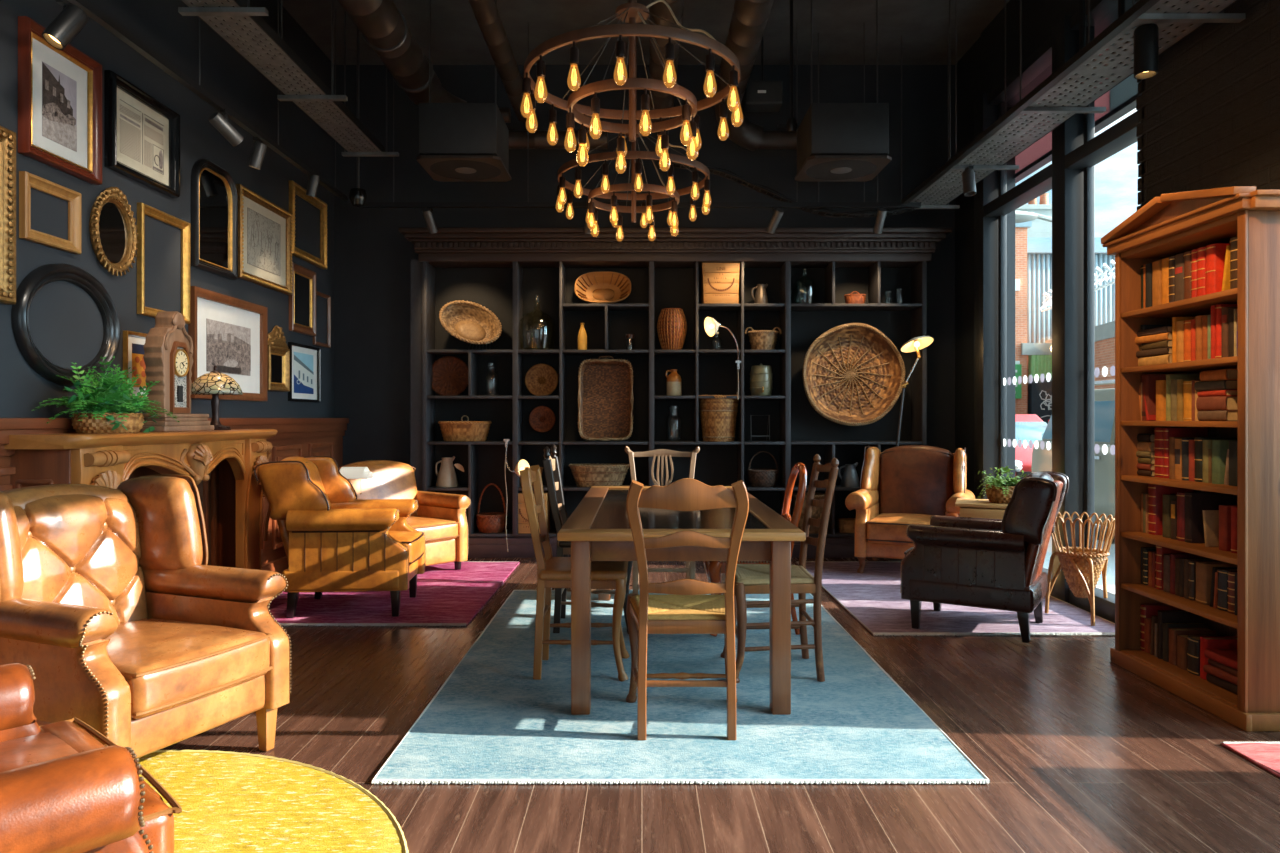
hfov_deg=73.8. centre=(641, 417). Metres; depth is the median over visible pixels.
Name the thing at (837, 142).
air conditioner
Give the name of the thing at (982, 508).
table
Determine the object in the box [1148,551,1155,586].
book
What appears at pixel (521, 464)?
lamp
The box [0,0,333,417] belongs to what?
wall
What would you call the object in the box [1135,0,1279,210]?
wall pier
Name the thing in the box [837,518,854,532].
box
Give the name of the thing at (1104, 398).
estate car
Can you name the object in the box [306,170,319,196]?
spotlight
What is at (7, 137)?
picture frame
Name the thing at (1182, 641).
book
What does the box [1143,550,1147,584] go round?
book
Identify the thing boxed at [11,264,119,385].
picture frame
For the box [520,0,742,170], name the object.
chandelier
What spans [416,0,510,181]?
air conditioner
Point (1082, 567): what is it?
planter
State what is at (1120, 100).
fascia
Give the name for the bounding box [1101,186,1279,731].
bookcase
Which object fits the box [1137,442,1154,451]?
book
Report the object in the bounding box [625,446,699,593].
dining chair
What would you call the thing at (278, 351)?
mirror
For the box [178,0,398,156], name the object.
cable tray
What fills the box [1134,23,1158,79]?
spotlight
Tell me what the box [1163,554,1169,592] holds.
book
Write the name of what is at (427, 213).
spotlight
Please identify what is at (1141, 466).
book
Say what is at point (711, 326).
lamp
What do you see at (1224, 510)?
book
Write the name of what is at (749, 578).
dining chair
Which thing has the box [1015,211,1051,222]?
street lamp
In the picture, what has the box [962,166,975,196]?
spotlight
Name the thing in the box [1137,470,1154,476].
book
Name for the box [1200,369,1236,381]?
book
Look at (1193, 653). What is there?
book
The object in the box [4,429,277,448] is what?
mantel shelf
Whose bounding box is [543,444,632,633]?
dining chair
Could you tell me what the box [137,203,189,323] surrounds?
picture frame
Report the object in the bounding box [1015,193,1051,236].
chimney stack
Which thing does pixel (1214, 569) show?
book
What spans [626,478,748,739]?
dining chair
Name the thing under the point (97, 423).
straw basket
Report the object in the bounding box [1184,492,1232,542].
book
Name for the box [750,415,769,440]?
easel
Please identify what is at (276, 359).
mirror glass
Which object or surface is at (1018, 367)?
shop sign
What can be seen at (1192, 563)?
book
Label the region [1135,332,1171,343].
book
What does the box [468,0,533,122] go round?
spiral duct
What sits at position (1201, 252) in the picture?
book
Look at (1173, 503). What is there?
book
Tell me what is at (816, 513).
basket
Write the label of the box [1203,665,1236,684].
book
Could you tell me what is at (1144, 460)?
book
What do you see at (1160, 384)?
book
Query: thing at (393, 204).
track rail
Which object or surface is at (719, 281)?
wooden crate
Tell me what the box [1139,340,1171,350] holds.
book
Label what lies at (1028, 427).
hatchback
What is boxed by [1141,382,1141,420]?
book
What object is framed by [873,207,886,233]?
spotlight
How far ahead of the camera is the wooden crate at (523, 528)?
7.57 m
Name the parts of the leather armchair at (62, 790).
arm, nailhead trim, arm, nailhead trim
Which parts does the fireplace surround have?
moulding, panel, panel, arch moulding, arch moulding, arch moulding, moulding, panel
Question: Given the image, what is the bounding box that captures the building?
[1027,237,1114,413]
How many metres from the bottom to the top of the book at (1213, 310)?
0.239 m
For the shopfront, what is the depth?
32.55 m
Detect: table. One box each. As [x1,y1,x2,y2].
[557,486,805,714]
[955,498,1007,518]
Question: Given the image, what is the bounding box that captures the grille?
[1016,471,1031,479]
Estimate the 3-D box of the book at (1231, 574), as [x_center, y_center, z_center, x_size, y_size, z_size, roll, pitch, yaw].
[2.576,0.736,3.598,0.198,0.174,0.043,0,0,0]
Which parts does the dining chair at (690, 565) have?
post, leg, crest rail, post, leg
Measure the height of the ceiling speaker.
0.620 m
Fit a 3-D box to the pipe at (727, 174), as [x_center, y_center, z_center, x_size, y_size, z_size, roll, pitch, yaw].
[1.224,-2.494,7.213,2.282,1.552,0.146,0,0,-5]
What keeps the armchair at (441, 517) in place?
on the area rug at (445, 595)
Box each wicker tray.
[577,356,633,440]
[802,322,905,425]
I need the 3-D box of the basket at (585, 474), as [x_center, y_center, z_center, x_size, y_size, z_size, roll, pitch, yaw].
[-0.385,0.517,7.710,0.567,0.208,0.312,0,0,0]
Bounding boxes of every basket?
[71,413,143,433]
[438,415,491,441]
[439,300,501,343]
[476,483,506,532]
[569,463,629,486]
[657,308,686,349]
[698,395,738,441]
[745,327,781,349]
[747,451,778,486]
[792,492,824,533]
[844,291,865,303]
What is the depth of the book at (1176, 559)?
3.96 m
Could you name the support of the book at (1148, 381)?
on the bookcase at (1168, 225)
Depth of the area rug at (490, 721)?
3.43 m
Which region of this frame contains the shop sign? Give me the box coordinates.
[1015,364,1021,398]
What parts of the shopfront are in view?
panel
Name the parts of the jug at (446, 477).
handle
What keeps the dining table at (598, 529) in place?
on the area rug at (490, 721)
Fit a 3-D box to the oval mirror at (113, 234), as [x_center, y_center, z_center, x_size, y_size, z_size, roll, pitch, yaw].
[-2.825,-1.001,4.572,0.047,0.479,0.405,0,0,0]
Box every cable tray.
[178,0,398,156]
[901,0,1245,208]
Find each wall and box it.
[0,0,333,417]
[334,65,954,465]
[955,0,1136,493]
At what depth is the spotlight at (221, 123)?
4.97 m
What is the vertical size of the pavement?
0.140 m
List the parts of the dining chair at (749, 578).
leg, leg, seat, seat frame, post, rail, rail, rail, rail, rail, post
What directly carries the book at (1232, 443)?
on the bookcase at (1168, 225)
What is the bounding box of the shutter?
[1028,355,1051,378]
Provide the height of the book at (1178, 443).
0.189 m
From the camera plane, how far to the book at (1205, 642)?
3.75 m
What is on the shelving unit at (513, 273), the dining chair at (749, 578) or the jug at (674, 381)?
the jug at (674, 381)
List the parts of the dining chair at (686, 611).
leg, post, seat, seat frame, rail, rail, rail, leg, post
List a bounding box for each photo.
[42,61,76,151]
[206,318,250,375]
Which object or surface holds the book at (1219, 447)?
on the bookcase at (1168, 225)
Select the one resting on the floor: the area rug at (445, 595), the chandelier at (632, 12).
the area rug at (445, 595)
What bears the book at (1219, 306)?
on the bookcase at (1168, 225)
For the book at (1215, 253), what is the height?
0.233 m
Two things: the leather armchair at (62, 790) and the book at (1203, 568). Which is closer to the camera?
the leather armchair at (62, 790)
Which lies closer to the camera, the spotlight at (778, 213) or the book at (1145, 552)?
the book at (1145, 552)
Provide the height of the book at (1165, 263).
0.233 m
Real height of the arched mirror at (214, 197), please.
0.720 m
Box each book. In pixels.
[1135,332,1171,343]
[1136,347,1171,357]
[1136,451,1154,457]
[1136,463,1154,470]
[1137,326,1171,336]
[1137,434,1154,441]
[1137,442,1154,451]
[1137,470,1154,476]
[1138,354,1171,365]
[1138,457,1154,463]
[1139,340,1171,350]
[1139,385,1140,416]
[1140,265,1144,308]
[1140,604,1172,649]
[1141,325,1171,357]
[1141,374,1167,420]
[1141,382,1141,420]
[1141,493,1147,532]
[1141,547,1155,583]
[1141,606,1181,650]
[1143,265,1144,307]
[1143,387,1155,420]
[1143,493,1147,532]
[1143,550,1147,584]
[1144,617,1150,652]
[1145,263,1151,307]
[1148,484,1193,534]
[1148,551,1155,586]
[1150,616,1157,654]
[1152,260,1161,305]
[1152,552,1155,587]
[1154,428,1162,477]
[1154,623,1157,656]
[1155,545,1185,589]
[1156,380,1165,420]
[1158,610,1201,658]
[1162,258,1168,303]
[1163,428,1207,477]
[1163,494,1176,537]
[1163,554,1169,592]
[1163,622,1207,661]
[1166,374,1199,420]
[1168,256,1174,302]
[1169,437,1214,478]
[1169,628,1215,665]
[1170,553,1205,593]
[1171,379,1177,420]
[1171,501,1176,539]
[1172,317,1195,362]
[1175,253,1183,300]
[1175,439,1181,479]
[1175,558,1178,595]
[1176,321,1183,361]
[1176,492,1184,540]
[1177,379,1199,420]
[1177,634,1217,669]
[1179,558,1183,596]
[1181,438,1194,480]
[1183,320,1190,361]
[1183,381,1191,420]
[1184,251,1191,298]
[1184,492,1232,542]
[1184,558,1213,598]
[1187,636,1228,675]
[1189,440,1194,480]
[1189,560,1218,600]
[1191,249,1196,297]
[1191,319,1195,360]
[1192,380,1199,420]
[1194,380,1236,390]
[1194,438,1236,481]
[1195,381,1201,420]
[1195,561,1236,604]
[1196,247,1205,295]
[1196,315,1206,359]
[1196,396,1236,410]
[1197,390,1236,396]
[1197,410,1236,420]
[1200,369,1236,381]
[1200,637,1236,679]
[1202,315,1207,359]
[1202,510,1218,546]
[1203,440,1211,482]
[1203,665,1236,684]
[1204,649,1236,669]
[1205,243,1229,294]
[1206,673,1236,694]
[1207,315,1210,358]
[1208,449,1211,482]
[1208,659,1236,676]
[1210,567,1236,606]
[1211,305,1215,358]
[1212,440,1228,483]
[1213,572,1217,607]
[1215,304,1236,357]
[1217,568,1236,611]
[1219,505,1236,550]
[1221,307,1236,357]
[1222,245,1229,290]
[1224,449,1228,484]
[1227,571,1236,613]
[1228,308,1236,356]
[1229,440,1236,485]
[1230,237,1236,288]
[1231,506,1236,552]
[1234,309,1236,355]
[1235,573,1236,614]
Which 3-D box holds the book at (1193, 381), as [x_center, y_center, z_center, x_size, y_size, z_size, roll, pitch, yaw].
[2.577,-0.078,3.845,0.196,0.183,0.018,0,0,0]
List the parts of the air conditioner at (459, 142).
hanger rod, plate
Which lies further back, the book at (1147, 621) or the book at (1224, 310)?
the book at (1147, 621)
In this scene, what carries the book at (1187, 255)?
on the bookcase at (1168, 225)
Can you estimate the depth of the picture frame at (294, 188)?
7.29 m
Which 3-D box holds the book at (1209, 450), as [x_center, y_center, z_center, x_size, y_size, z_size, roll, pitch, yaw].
[2.577,0.210,3.732,0.196,0.149,0.014,0,0,0]
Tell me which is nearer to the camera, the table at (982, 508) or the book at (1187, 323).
the book at (1187, 323)
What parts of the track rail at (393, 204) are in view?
rail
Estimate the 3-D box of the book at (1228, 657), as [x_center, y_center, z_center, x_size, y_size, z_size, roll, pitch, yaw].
[2.567,1.030,3.621,0.206,0.036,0.231,0,0,-2]
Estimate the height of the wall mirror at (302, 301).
0.552 m
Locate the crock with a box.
[749,363,772,395]
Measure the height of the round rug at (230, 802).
0.018 m
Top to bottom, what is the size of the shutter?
0.900 m
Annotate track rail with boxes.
[68,0,347,200]
[360,22,920,207]
[902,0,1158,204]
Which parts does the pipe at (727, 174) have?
hanger rod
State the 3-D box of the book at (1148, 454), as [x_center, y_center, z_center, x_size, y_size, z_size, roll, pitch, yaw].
[2.554,0.179,4.233,0.176,0.030,0.158,0,0,-2]
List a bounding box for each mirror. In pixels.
[89,187,138,275]
[191,159,237,279]
[268,325,289,391]
[289,263,315,335]
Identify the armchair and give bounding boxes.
[0,474,290,758]
[0,663,181,852]
[254,456,425,617]
[339,460,470,569]
[845,445,974,572]
[900,471,1068,642]
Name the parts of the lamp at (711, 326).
lamp shade, lamp shade, cord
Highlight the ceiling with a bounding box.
[279,0,1009,64]
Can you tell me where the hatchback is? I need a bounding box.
[1015,414,1048,479]
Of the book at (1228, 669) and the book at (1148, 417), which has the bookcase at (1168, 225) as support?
the book at (1148, 417)
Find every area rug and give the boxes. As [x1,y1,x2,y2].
[267,561,519,626]
[371,590,989,784]
[796,561,1114,635]
[1221,741,1279,777]
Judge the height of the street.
0.200 m
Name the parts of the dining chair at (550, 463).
rail, post, rail, post, seat, seat frame, leg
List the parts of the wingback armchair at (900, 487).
leg, arm, seat, backrest, arm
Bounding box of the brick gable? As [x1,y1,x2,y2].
[1015,221,1031,413]
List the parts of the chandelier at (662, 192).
bulb, bulb, bulb, bulb, bulb, rod, bulb, bulb, bulb, bulb, bulb, bulb, bulb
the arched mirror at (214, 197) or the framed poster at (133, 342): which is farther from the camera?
the arched mirror at (214, 197)
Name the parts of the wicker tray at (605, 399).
handle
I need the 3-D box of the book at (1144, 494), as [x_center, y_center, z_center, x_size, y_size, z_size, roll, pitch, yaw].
[2.577,0.470,4.220,0.196,0.192,0.045,0,0,0]
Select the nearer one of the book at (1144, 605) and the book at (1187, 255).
the book at (1187, 255)
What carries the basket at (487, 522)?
on the shelving unit at (513, 273)
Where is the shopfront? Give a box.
[1021,343,1051,423]
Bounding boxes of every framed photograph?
[18,16,101,184]
[188,286,267,400]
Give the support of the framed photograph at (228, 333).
attached to the wall at (66, 326)
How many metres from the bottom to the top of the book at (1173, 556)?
0.185 m
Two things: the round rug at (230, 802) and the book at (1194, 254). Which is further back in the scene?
the book at (1194, 254)
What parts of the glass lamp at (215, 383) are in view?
lamp shade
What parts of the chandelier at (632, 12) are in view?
bulb, bulb, bulb, bulb, bulb, bulb, bulb, bulb, bulb, bulb, hub plate, rod, bulb, bulb, bulb, bulb, bulb, bulb, bulb, bulb, bulb, bulb, bulb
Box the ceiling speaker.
[742,36,782,111]
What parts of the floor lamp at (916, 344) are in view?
arm, lamp shade, bulb, lamp shade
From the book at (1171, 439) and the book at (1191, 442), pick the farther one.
the book at (1171, 439)
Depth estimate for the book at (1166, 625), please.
4.04 m
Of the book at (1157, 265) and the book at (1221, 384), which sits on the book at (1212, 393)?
the book at (1221, 384)
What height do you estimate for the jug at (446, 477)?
0.275 m
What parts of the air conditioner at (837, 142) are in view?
plate, hanger rod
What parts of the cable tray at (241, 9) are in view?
hanger rod, support arm, hanger rod, rail, support arm, hanger rod, support arm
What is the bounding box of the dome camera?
[349,28,366,206]
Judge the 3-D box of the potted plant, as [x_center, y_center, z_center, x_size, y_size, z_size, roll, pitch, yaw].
[2.522,0.458,5.900,0.410,0.260,0.399,0,0,15]
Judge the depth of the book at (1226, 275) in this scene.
3.63 m
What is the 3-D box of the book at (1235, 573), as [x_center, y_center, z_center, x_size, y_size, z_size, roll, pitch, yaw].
[2.577,0.736,3.564,0.196,0.175,0.020,0,0,0]
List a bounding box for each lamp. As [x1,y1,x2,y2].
[191,365,242,429]
[339,467,373,493]
[504,439,529,550]
[704,317,740,399]
[884,336,933,560]
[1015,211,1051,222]
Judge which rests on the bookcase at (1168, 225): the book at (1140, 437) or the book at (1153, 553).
the book at (1153, 553)
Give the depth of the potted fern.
4.06 m
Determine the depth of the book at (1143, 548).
4.22 m
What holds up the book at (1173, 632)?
on the bookcase at (1168, 225)
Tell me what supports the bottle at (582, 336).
on the shelving unit at (513, 273)
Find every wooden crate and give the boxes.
[518,491,549,533]
[701,263,739,303]
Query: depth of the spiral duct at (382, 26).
5.80 m
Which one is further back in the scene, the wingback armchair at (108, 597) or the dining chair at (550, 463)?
the dining chair at (550, 463)
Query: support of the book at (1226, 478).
on the bookcase at (1168, 225)
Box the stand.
[468,343,490,349]
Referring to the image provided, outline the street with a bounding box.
[1095,524,1114,543]
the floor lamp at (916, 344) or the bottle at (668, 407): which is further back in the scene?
the bottle at (668, 407)
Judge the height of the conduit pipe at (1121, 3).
1.196 m
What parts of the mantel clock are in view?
carved crown, glazed door, etched panel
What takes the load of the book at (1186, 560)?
on the bookcase at (1168, 225)
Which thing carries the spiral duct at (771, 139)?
attached to the spiral duct at (749, 19)
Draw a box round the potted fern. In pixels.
[31,356,178,433]
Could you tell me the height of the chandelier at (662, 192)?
1.919 m
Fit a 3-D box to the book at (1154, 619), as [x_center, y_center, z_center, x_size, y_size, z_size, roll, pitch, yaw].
[2.577,1.058,4.154,0.196,0.190,0.028,0,0,0]
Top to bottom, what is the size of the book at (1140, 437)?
0.040 m
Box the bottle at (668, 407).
[666,407,681,440]
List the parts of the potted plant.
wicker pot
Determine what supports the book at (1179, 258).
on the bookcase at (1168, 225)
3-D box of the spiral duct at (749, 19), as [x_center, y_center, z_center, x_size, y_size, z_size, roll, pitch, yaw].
[0.813,-2.520,4.511,0.462,0.395,6.022,0,0,0]
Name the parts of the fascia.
panel, rail, panel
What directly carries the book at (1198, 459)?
on the bookcase at (1168, 225)
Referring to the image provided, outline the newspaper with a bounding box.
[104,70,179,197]
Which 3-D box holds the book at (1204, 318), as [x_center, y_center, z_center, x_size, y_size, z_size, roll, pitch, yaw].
[2.577,-0.350,3.768,0.196,0.201,0.036,0,0,0]
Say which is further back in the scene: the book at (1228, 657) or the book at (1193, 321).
the book at (1193, 321)
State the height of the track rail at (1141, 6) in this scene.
1.518 m
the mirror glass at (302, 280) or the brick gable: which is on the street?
the brick gable
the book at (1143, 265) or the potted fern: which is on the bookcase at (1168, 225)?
the book at (1143, 265)
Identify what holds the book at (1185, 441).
on the bookcase at (1168, 225)
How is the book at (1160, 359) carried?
on the bookcase at (1168, 225)
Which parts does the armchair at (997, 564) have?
nailhead trim, leg, leg, arm, arm, seat, leg, leg, backrest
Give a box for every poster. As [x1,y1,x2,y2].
[123,331,146,398]
[288,342,320,401]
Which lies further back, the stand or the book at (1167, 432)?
the stand
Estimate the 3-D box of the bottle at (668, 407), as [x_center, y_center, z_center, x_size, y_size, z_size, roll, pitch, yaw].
[0.290,0.048,7.710,0.129,0.325,0.129,0,0,22]
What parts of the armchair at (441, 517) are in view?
backrest, seat, arm, leg, nailhead trim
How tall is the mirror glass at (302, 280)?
0.444 m
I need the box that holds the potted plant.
[977,466,1031,503]
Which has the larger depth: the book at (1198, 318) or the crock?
the crock
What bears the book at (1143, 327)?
on the bookcase at (1168, 225)
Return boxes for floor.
[160,558,1279,852]
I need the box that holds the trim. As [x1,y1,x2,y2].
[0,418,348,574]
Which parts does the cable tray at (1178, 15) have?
hanger rod, support arm, hanger rod, support arm, rail, hanger rod, support arm, support arm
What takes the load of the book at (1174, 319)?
on the bookcase at (1168, 225)
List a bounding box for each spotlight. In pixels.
[42,0,88,49]
[208,109,243,145]
[249,137,266,169]
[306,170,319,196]
[422,207,437,233]
[583,211,593,233]
[766,207,782,233]
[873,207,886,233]
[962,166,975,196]
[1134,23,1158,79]
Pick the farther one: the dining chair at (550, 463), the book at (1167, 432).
the dining chair at (550, 463)
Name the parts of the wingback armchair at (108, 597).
panel, arm, backrest, nailhead trim, seat, arm, leg, nailhead trim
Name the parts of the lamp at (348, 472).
lamp shade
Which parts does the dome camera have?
rod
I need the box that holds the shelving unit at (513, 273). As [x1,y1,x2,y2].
[399,228,951,557]
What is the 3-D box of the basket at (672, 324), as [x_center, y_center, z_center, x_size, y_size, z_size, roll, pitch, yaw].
[0.272,-0.796,7.720,0.275,0.383,0.274,0,0,0]
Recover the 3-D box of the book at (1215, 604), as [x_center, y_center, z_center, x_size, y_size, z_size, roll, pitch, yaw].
[2.577,0.745,3.693,0.196,0.156,0.028,0,0,0]
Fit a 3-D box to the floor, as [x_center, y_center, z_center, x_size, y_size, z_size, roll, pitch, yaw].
[0.000,1.330,2.550,6.600,0.200,11.100,0,0,0]
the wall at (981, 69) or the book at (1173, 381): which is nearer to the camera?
the book at (1173, 381)
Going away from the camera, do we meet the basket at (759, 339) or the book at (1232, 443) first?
the book at (1232, 443)
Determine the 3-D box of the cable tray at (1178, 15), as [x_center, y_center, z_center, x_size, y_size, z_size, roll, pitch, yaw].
[2.455,-2.531,4.260,0.510,1.477,6.120,0,0,0]
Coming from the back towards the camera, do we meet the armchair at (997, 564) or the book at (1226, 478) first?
the armchair at (997, 564)
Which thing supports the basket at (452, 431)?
on the shelving unit at (513, 273)
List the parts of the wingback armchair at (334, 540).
leg, backrest, leg, arm, seat, arm, leg, nailhead trim, leg, nailhead trim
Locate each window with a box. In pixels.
[974,0,1139,622]
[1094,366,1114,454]
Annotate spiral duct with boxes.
[338,0,510,122]
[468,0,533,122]
[509,130,607,148]
[649,0,683,121]
[715,0,773,150]
[757,130,796,148]
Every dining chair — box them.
[520,465,629,681]
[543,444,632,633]
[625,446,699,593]
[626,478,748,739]
[703,463,806,636]
[721,454,838,682]
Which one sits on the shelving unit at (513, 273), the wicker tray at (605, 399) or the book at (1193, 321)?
the wicker tray at (605, 399)
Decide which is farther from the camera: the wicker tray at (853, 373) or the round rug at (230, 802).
the wicker tray at (853, 373)
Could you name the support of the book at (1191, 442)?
on the bookcase at (1168, 225)
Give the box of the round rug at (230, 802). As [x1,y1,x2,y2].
[138,750,408,852]
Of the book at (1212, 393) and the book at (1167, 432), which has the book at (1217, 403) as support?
the book at (1212, 393)
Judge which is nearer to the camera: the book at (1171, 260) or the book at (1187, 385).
the book at (1187, 385)
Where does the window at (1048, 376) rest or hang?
in the wall at (981, 69)
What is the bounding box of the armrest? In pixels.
[0,721,173,852]
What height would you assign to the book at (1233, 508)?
0.194 m
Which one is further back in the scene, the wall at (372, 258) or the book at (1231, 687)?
the wall at (372, 258)
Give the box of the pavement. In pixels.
[1043,536,1114,593]
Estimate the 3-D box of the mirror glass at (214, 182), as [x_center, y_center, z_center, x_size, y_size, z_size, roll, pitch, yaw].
[-2.838,-1.319,5.657,0.002,0.630,0.455,0,0,0]
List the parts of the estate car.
roof rail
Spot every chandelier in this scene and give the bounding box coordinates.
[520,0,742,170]
[557,23,711,238]
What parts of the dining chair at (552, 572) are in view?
rail, post, rail, post, seat frame, seat, leg, leg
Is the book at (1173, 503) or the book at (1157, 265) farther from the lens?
the book at (1157, 265)
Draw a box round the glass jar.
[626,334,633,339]
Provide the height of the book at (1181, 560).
0.176 m
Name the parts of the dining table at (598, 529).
leg, leg, glass panel, rail, rail, leg, leg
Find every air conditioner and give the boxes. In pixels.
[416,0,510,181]
[795,0,891,181]
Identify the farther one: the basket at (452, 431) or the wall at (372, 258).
the wall at (372, 258)
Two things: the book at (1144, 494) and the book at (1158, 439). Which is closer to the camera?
the book at (1158, 439)
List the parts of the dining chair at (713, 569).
leg, leg, seat frame, rail, leg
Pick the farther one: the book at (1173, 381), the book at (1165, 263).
the book at (1165, 263)
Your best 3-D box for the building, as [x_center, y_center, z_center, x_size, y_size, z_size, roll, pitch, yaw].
[21.011,-2.895,25.875,16.379,8.650,21.651,0,0,0]
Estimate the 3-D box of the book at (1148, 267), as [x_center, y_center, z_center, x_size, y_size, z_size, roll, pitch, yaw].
[2.577,-0.640,4.194,0.196,0.233,0.052,0,0,0]
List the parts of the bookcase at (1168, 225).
raking moulding, panel, shelf, shelf, shelf, shelf, shelf, shelf, shelf, cornice, raking moulding, panel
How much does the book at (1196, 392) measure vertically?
0.178 m
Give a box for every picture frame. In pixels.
[0,126,15,303]
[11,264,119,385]
[19,171,80,253]
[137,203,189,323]
[289,181,327,269]
[313,291,330,347]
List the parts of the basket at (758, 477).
handle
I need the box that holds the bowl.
[574,271,630,303]
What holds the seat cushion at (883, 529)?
on the wingback armchair at (900, 487)
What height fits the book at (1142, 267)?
0.233 m
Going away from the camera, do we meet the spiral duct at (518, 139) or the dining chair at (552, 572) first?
the dining chair at (552, 572)
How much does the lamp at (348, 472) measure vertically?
0.308 m
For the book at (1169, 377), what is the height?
0.218 m
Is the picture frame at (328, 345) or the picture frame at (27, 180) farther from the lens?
the picture frame at (328, 345)
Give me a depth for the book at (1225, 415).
3.66 m
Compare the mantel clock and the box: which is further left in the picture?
the mantel clock
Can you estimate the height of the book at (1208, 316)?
0.199 m
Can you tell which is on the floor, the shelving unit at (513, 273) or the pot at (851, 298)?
the shelving unit at (513, 273)
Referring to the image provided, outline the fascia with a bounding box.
[1014,26,1138,183]
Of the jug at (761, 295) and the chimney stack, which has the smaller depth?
the jug at (761, 295)
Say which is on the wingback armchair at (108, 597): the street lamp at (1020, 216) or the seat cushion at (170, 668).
the seat cushion at (170, 668)
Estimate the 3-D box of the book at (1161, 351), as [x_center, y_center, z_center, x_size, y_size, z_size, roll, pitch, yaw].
[2.558,-0.317,4.134,0.186,0.032,0.241,0,0,-2]
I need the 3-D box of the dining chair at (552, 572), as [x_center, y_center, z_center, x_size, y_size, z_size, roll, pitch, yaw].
[-0.315,0.732,4.150,0.505,0.989,0.437,0,0,0]
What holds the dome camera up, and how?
hanging from the ceiling
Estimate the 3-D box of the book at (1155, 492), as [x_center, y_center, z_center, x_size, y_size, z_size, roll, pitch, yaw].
[2.576,0.445,4.159,0.198,0.241,0.059,0,0,0]
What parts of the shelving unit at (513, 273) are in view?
panel, cornice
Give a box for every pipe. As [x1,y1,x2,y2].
[654,33,914,217]
[1118,0,1125,64]
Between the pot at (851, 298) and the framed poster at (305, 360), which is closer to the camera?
the framed poster at (305, 360)
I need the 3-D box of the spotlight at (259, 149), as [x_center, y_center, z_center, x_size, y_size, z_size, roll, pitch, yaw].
[-2.455,-1.685,5.450,0.113,0.192,0.080,0,0,0]
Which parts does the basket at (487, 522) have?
handle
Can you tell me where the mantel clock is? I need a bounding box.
[140,311,213,431]
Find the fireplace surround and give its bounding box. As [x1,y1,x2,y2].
[4,429,277,569]
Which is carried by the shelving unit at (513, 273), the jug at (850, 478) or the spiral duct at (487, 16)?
the jug at (850, 478)
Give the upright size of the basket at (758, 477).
0.327 m
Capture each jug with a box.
[435,456,463,486]
[665,369,681,395]
[751,284,767,303]
[839,462,859,486]
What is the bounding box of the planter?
[1045,511,1114,625]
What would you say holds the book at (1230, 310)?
on the bookcase at (1168, 225)
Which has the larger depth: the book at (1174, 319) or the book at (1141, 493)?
the book at (1141, 493)
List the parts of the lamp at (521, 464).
cord, lamp shade, lamp shade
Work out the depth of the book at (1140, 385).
4.25 m
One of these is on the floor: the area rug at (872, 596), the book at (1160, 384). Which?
the area rug at (872, 596)
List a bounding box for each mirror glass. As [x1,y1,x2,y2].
[99,202,127,262]
[200,168,228,270]
[271,354,282,384]
[295,273,310,328]
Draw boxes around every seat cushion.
[106,618,269,718]
[389,531,423,565]
[407,516,457,542]
[867,513,939,545]
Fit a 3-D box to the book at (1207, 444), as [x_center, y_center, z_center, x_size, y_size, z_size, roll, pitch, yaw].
[2.577,0.191,3.762,0.196,0.188,0.041,0,0,0]
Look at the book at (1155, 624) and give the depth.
4.12 m
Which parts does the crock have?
lid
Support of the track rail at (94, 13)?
hanging from the ceiling
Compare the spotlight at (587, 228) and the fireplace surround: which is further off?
the spotlight at (587, 228)
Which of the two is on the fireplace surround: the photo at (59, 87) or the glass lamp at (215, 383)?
the glass lamp at (215, 383)
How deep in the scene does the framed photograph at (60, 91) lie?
4.15 m
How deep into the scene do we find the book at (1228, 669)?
3.63 m
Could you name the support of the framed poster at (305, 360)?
attached to the wall at (66, 326)
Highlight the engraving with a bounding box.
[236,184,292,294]
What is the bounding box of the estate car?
[1032,379,1114,526]
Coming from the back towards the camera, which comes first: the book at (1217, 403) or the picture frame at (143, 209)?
the picture frame at (143, 209)
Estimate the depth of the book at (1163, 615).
4.08 m
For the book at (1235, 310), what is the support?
on the bookcase at (1168, 225)
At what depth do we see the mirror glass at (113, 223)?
4.59 m
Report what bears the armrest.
on the leather armchair at (62, 790)
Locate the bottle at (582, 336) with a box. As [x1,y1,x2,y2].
[578,323,586,349]
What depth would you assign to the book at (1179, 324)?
3.94 m

